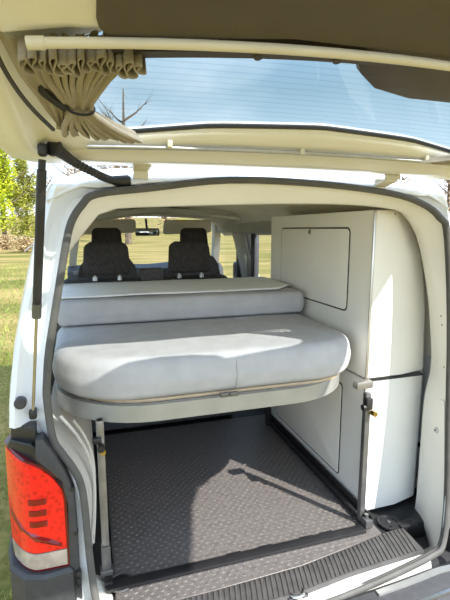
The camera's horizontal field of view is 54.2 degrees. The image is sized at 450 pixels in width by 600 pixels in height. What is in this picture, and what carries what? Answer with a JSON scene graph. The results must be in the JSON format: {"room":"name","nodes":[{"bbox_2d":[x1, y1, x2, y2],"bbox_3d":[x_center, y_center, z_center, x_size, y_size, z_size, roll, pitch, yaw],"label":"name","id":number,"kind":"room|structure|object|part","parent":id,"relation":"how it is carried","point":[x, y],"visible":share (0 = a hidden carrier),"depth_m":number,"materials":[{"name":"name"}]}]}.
{"room":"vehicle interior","nodes":[
{"label":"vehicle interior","id":0,"kind":"room"},
{"bbox_2d":[0,216,270,599],"bbox_3d":[-17.544,-10.481,57.807,320.000,5.929,200.000,-3,10,-17],"label":"ground","id":1,"kind":"structure","parent":0,"point":[143,249],"depth_m":19.64,"materials":[{"name":"green plant"}]},
{"bbox_2d":[0,234,16,249],"bbox_3d":[-18.563,-4.855,37.190,1.829,1.432,1.579,-3,10,-17],"label":"dry bush","id":2,"kind":"object","parent":1,"relation":"on","point":[6,240],"visible":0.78,"depth_m":37.00,"materials":[{"name":"beige plant"}]},
{"bbox_2d":[0,148,30,236],"bbox_3d":[-24.029,-12.527,46.930,4.821,12.624,5.687,2,9,14],"label":"leafy tree","id":3,"kind":"object","parent":1,"relation":"on","point":[6,179],"visible":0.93,"depth_m":46.81,"materials":[{"name":"green plant"}]},
{"bbox_3d":[-24.233,-13.035,46.923,3.654,11.620,5.125,-3,10,-17],"label":"crown","id":4,"kind":"part","parent":3,"relation":"part of","materials":[{"name":"green plant"}]},
{"bbox_2d":[8,236,33,252],"bbox_3d":[-15.611,-4.241,33.921,1.532,1.491,1.829,3,10,16],"label":"dry bush","id":5,"kind":"object","parent":1,"relation":"on","point":[22,243],"visible":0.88,"depth_m":33.76,"materials":[{"name":"beige plant"}]},
{"bbox_2d":[6,157,37,238],"bbox_3d":[-23.341,-12.105,51.492,4.362,10.260,3.815,1,9,4],"label":"leafy tree","id":6,"kind":"object","parent":1,"relation":"on","point":[27,197],"visible":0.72,"depth_m":50.91,"materials":[{"name":"green plant"}]},
{"bbox_2d":[24,170,60,234],"bbox_3d":[-23.338,-12.172,55.927,6.284,8.566,6.021,-3,10,-17],"label":"bare tree","id":7,"kind":"object","parent":1,"relation":"on","point":[47,183],"visible":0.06,"depth_m":54.94,"materials":[{"name":"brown plant"}]},
{"bbox_2d":[53,164,92,234],"bbox_3d":[-20.949,-14.745,62.708,7.669,11.102,8.272,2,9,14],"label":"tree","id":8,"kind":"object","parent":1,"relation":"on","point":[68,169],"visible":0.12,"depth_m":61.28,"materials":[{"name":"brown plant"}]},
{"bbox_2d":[97,165,136,222],"bbox_3d":[-16.487,-16.859,67.031,8.488,14.476,7.191,-3,10,-17],"label":"tree","id":9,"kind":"object","parent":1,"relation":"on","point":[114,167],"visible":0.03,"depth_m":67.11,"materials":[{"name":"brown plant"}]},
{"bbox_2d":[92,87,152,243],"bbox_3d":[-10.256,-13.202,44.500,7.016,15.587,5.442,-3,10,-17],"label":"bare tree","id":10,"kind":"object","parent":1,"relation":"on","point":[128,236],"visible":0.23,"depth_m":44.13,"materials":[{"name":"brown plant"}]},
{"bbox_2d":[151,166,176,232],"bbox_3d":[-10.417,-17.310,73.681,7.046,13.148,7.710,-3,10,-17],"label":"tree","id":11,"kind":"object","parent":1,"relation":"on","point":[164,218],"visible":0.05,"depth_m":73.71,"materials":[{"name":"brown plant"}]},
{"bbox_2d":[0,0,449,599],"bbox_3d":[-0.197,-0.005,3.122,2.087,2.247,6.449,-3,10,-17],"label":"camper van","id":12,"kind":"object","parent":1,"relation":"on","point":[234,177],"visible":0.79,"depth_m":1.31,"materials":[{"name":"metal"}]},
{"bbox_2d":[29,407,36,419],"bbox_3d":[-0.574,0.335,1.321,0.022,0.030,0.061,-3,10,-17],"label":"socket","id":13,"kind":"object","parent":12,"relation":"attached to","point":[32,410],"depth_m":1.29,"materials":[{"name":"black plastic"}]},
{"bbox_3d":[-0.534,0.165,1.236,0.009,0.365,0.111,-8,12,-42],"label":"strut rod","id":14,"kind":"part","parent":12,"relation":"part of","materials":[{"name":"metal"}]},
{"bbox_2d":[4,420,69,571],"bbox_3d":[-0.584,0.590,1.379,0.190,0.466,0.186,-3,10,-17],"label":"tail light","id":15,"kind":"object","parent":12,"relation":"on","point":[37,460],"depth_m":1.32,"materials":[{"name":"red plastic"}]},
{"bbox_2d":[37,143,47,156],"bbox_3d":[-0.436,-0.357,1.056,0.022,0.030,0.061,-3,10,-17],"label":"socket","id":16,"kind":"object","parent":12,"relation":"attached to","point":[42,148],"depth_m":1.03,"materials":[{"name":"black plastic"}]},
{"bbox_3d":[-0.507,0.686,1.356,0.110,0.582,0.052,-3,10,-17],"label":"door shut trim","id":17,"kind":"part","parent":12,"relation":"part of","materials":[{"name":"grey plastic"}]},
{"bbox_2d":[0,30,146,143],"bbox_3d":[-0.257,-0.380,0.818,0.214,0.113,0.353,-2,9,-11],"label":"curtain","id":18,"kind":"object","parent":12,"relation":"hanging from","point":[68,83],"visible":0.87,"depth_m":0.73,"materials":[{"name":"beige fabric"}]},
{"bbox_3d":[-0.577,0.311,1.454,0.547,1.347,0.358,6,11,34],"label":"corner panel","id":19,"kind":"part","parent":12,"relation":"part of","materials":[{"name":"white paint"}]},
{"bbox_2d":[77,228,137,277],"bbox_3d":[-1.117,-0.044,4.195,0.530,1.270,0.674,-3,10,-17],"label":"seat","id":20,"kind":"object","parent":12,"relation":"on","point":[98,234],"visible":0.22,"depth_m":3.82,"materials":[{"name":"grey fabric"}]},
{"bbox_3d":[-1.055,-0.106,3.983,0.530,0.600,0.230,-3,10,-17],"label":"backrest","id":21,"kind":"part","parent":20,"relation":"part of","materials":[{"name":"grey fabric"}]},
{"bbox_2d":[135,218,158,235],"bbox_3d":[-0.796,-0.742,4.473,0.240,0.175,0.125,-3,10,-17],"label":"mirror","id":22,"kind":"object","parent":12,"relation":"attached to","point":[146,231],"depth_m":4.42,"materials":[{"name":"black plastic"}]},
{"bbox_2d":[137,229,157,234],"bbox_3d":[-0.778,-0.683,4.422,0.215,0.056,0.004,-3,10,-17],"label":"mirror glass","id":23,"kind":"object","parent":12,"relation":"attached to","point":[139,231],"depth_m":4.42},
{"bbox_2d":[62,241,235,432],"bbox_3d":[-0.555,0.173,3.077,1.100,1.167,0.740,-3,10,-17],"label":"seats","id":24,"kind":"object","parent":12,"relation":"on","point":[99,258],"visible":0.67,"depth_m":2.74,"materials":[{"name":"grey fabric"}]},
{"bbox_3d":[-0.490,0.185,2.866,1.060,0.680,0.180,-3,10,-17],"label":"backrest","id":25,"kind":"part","parent":24,"relation":"part of","materials":[{"name":"grey fabric"}]},
{"bbox_2d":[166,228,219,274],"bbox_3d":[-0.371,-0.081,4.422,0.530,1.270,0.674,-3,10,-17],"label":"seat","id":26,"kind":"object","parent":12,"relation":"on","point":[186,234],"visible":0.23,"depth_m":4.05,"materials":[{"name":"grey fabric"}]},
{"bbox_3d":[-0.310,-0.143,4.211,0.530,0.600,0.230,-3,10,-17],"label":"backrest","id":27,"kind":"part","parent":26,"relation":"part of","materials":[{"name":"grey fabric"}]},
{"bbox_3d":[-0.044,-0.660,3.668,0.429,0.111,1.295,3,10,20],"label":"roof grab rail","id":28,"kind":"part","parent":12,"relation":"part of","materials":[{"name":"beige plastic"}]},
{"bbox_2d":[233,261,235,277],"bbox_3d":[0.190,-0.333,5.011,0.200,0.220,0.100,-3,10,-17],"label":"mirror","id":29,"kind":"object","parent":12,"relation":"attached to","point":[234,264],"depth_m":4.96,"materials":[{"name":"black plastic"}]},
{"bbox_3d":[0.058,-0.422,4.563,0.065,0.600,0.700,-3,10,-17],"label":"door frame","id":30,"kind":"part","parent":12,"relation":"part of","materials":[{"name":"grey metal"}]},
{"bbox_2d":[104,414,381,599],"bbox_3d":[-0.037,0.911,2.222,1.080,0.021,1.324,-3,10,-17],"label":"rubber mat","id":31,"kind":"object","parent":12,"relation":"on","point":[189,493],"visible":0.98,"depth_m":2.02,"materials":[{"name":"grey rubber"}]},
{"bbox_2d":[113,572,132,592],"bbox_3d":[-0.371,1.004,1.568,0.092,0.010,0.092,-3,10,-17],"label":"ring","id":32,"kind":"object","parent":31,"relation":"on","point":[120,576],"visible":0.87,"depth_m":1.59,"materials":[{"name":"grey metal"}]},
{"bbox_3d":[-0.371,1.007,1.568,0.072,0.004,0.072,-3,10,-17],"label":"plate","id":33,"kind":"part","parent":32,"relation":"part of","materials":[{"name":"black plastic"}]},
{"bbox_2d":[56,374,377,593],"bbox_3d":[-0.142,0.573,2.174,1.238,0.660,1.215,-3,10,-17],"label":"frame","id":34,"kind":"object","parent":31,"relation":"on","point":[229,400],"visible":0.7,"depth_m":1.62,"materials":[{"name":"grey paint"}]},
{"bbox_3d":[-0.427,0.693,1.542,0.026,0.580,0.034,-3,10,-17],"label":"leg","id":35,"kind":"part","parent":34,"relation":"part of","materials":[{"name":"metal"}]},
{"bbox_3d":[-0.565,0.917,2.049,0.028,0.020,1.080,-3,10,-17],"label":"floor rail","id":36,"kind":"part","parent":34,"relation":"part of","materials":[{"name":"grey metal"}]},
{"bbox_3d":[-0.158,0.287,2.144,1.217,0.060,1.174,-3,10,-17],"label":"rail","id":37,"kind":"part","parent":34,"relation":"part of","materials":[{"name":"grey metal"}]},
{"bbox_2d":[52,312,350,399],"bbox_3d":[-0.093,0.204,1.918,1.243,0.156,0.723,-3,10,-17],"label":"mattress","id":38,"kind":"object","parent":34,"relation":"on","point":[148,359],"visible":0.93,"depth_m":1.64,"materials":[{"name":"grey fabric"}]},
{"bbox_2d":[58,287,303,325],"bbox_3d":[-0.247,-0.007,2.379,1.238,0.120,0.577,-3,10,-17],"label":"mattress","id":39,"kind":"object","parent":38,"relation":"on","point":[150,307],"visible":0.6,"depth_m":2.10,"materials":[{"name":"grey fabric"}]},
{"bbox_2d":[61,277,289,298],"bbox_3d":[-0.262,-0.077,2.403,1.220,0.013,0.510,-3,10,-17],"label":"mattress","id":40,"kind":"object","parent":39,"relation":"on","point":[100,289],"visible":0.98,"depth_m":2.33,"materials":[{"name":"white fabric"}]},
{"bbox_3d":[0.276,0.504,2.776,0.030,0.600,0.030,-3,10,-17],"label":"leg","id":41,"kind":"part","parent":34,"relation":"part of","materials":[{"name":"black plastic"}]},
{"bbox_3d":[0.447,0.852,2.356,0.033,0.051,1.080,-3,10,-17],"label":"floor rail","id":42,"kind":"part","parent":34,"relation":"part of","materials":[{"name":"black plastic"}]},
{"bbox_3d":[0.581,0.660,1.842,0.024,0.570,0.024,-3,10,-17],"label":"leg","id":43,"kind":"part","parent":34,"relation":"part of","materials":[{"name":"grey metal"}]},
{"bbox_3d":[0.382,-0.389,0.778,1.333,0.040,0.072,-3,10,-18],"label":"curtain rail","id":44,"kind":"part","parent":12,"relation":"part of","materials":[{"name":"beige plastic"}]},
{"bbox_3d":[0.212,0.396,1.555,1.586,1.590,0.313,-3,10,-17],"label":"door frame","id":45,"kind":"part","parent":12,"relation":"part of","materials":[{"name":"white paint"}]},
{"bbox_3d":[0.422,-0.252,3.426,0.100,0.645,1.130,-3,10,-17],"label":"sliding door frame","id":46,"kind":"part","parent":12,"relation":"part of","materials":[{"name":"grey metal"}]},
{"bbox_3d":[0.240,-0.405,1.238,1.200,0.022,0.020,-3,10,-17],"label":"curtain rail","id":47,"kind":"part","parent":12,"relation":"part of","materials":[{"name":"metal"}]},
{"bbox_3d":[0.484,-0.465,0.430,1.170,0.249,0.744,-3,10,-17],"label":"lining panel","id":48,"kind":"part","parent":12,"relation":"part of","materials":[{"name":"beige plastic"}]},
{"bbox_3d":[0.195,1.016,1.576,1.236,0.024,0.138,-4,10,-21],"label":"sill","id":49,"kind":"part","parent":12,"relation":"part of","materials":[{"name":"plastic"}]},
{"bbox_3d":[0.318,0.070,3.769,0.232,1.621,3.600,-3,10,-17],"label":"panel","id":50,"kind":"part","parent":12,"relation":"part of","materials":[{"name":"white paint"}]},
{"bbox_2d":[271,368,422,509],"bbox_3d":[0.604,0.554,2.444,0.342,0.618,1.040,-3,10,-17],"label":"base cabinet","id":51,"kind":"object","parent":12,"relation":"on","point":[329,426],"visible":0.62,"depth_m":2.00,"materials":[{"name":"laminate"}]},
{"bbox_3d":[0.435,0.558,2.435,0.008,0.444,0.741,-3,10,-17],"label":"door","id":52,"kind":"part","parent":51,"relation":"part of","materials":[{"name":"white laminate"}]},
{"bbox_2d":[271,210,424,378],"bbox_3d":[0.598,-0.099,2.337,0.353,0.700,1.039,-3,10,-17],"label":"upper cabinet","id":53,"kind":"object","parent":51,"relation":"on","point":[358,275],"visible":0.84,"depth_m":1.90,"materials":[{"name":"laminate"}]},
{"bbox_3d":[0.440,-0.186,2.277,0.008,0.360,0.702,-3,10,-17],"label":"door","id":54,"kind":"part","parent":53,"relation":"part of","materials":[{"name":"white laminate"}]},
{"bbox_2d":[377,515,398,530],"bbox_3d":[0.709,0.964,1.904,0.098,0.014,0.098,-3,10,-17],"label":"ring","id":55,"kind":"object","parent":12,"relation":"attached to","point":[384,521],"visible":0.88,"depth_m":1.91,"materials":[{"name":"black plastic"}]},
{"bbox_3d":[0.709,0.966,1.905,0.072,0.004,0.072,-3,10,-17],"label":"plate","id":56,"kind":"part","parent":55,"relation":"part of","materials":[{"name":"black plastic"}]},
{"bbox_3d":[0.452,-0.454,0.861,0.490,0.092,0.166,-3,10,-17],"label":"wiper motor","id":57,"kind":"part","parent":12,"relation":"part of","materials":[{"name":"brown plastic"}]},
{"bbox_2d":[390,518,417,530],"bbox_3d":[0.769,0.965,1.884,0.130,0.034,0.054,-4,10,-25],"label":"bracket","id":58,"kind":"object","parent":12,"relation":"attached to","point":[409,523],"visible":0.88,"depth_m":1.88,"materials":[{"name":"black plastic"}]},
{"bbox_3d":[0.757,0.178,2.279,0.378,1.345,1.314,-1,9,-6],"label":"corner panel","id":59,"kind":"part","parent":12,"relation":"part of","materials":[{"name":"white paint"}]},
{"bbox_2d":[421,155,449,164],"bbox_3d":[0.856,-0.449,1.229,0.245,0.108,0.505,-8,12,-41],"label":"curtain","id":60,"kind":"object","parent":12,"relation":"hanging from","point":[445,159],"visible":1,"depth_m":1.33,"materials":[{"name":"beige fabric"}]},
{"bbox_2d":[434,179,449,217],"bbox_3d":[38.626,-18.533,76.394,6.980,14.642,7.969,-3,10,-17],"label":"tree","id":61,"kind":"object","parent":1,"relation":"on","point":[447,192],"visible":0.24,"depth_m":76.15,"materials":[{"name":"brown plant"}]},
{"bbox_3d":[38.928,-18.539,76.573,5.998,14.597,5.782,-3,10,-17],"label":"crown","id":62,"kind":"part","parent":61,"relation":"part of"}
]}

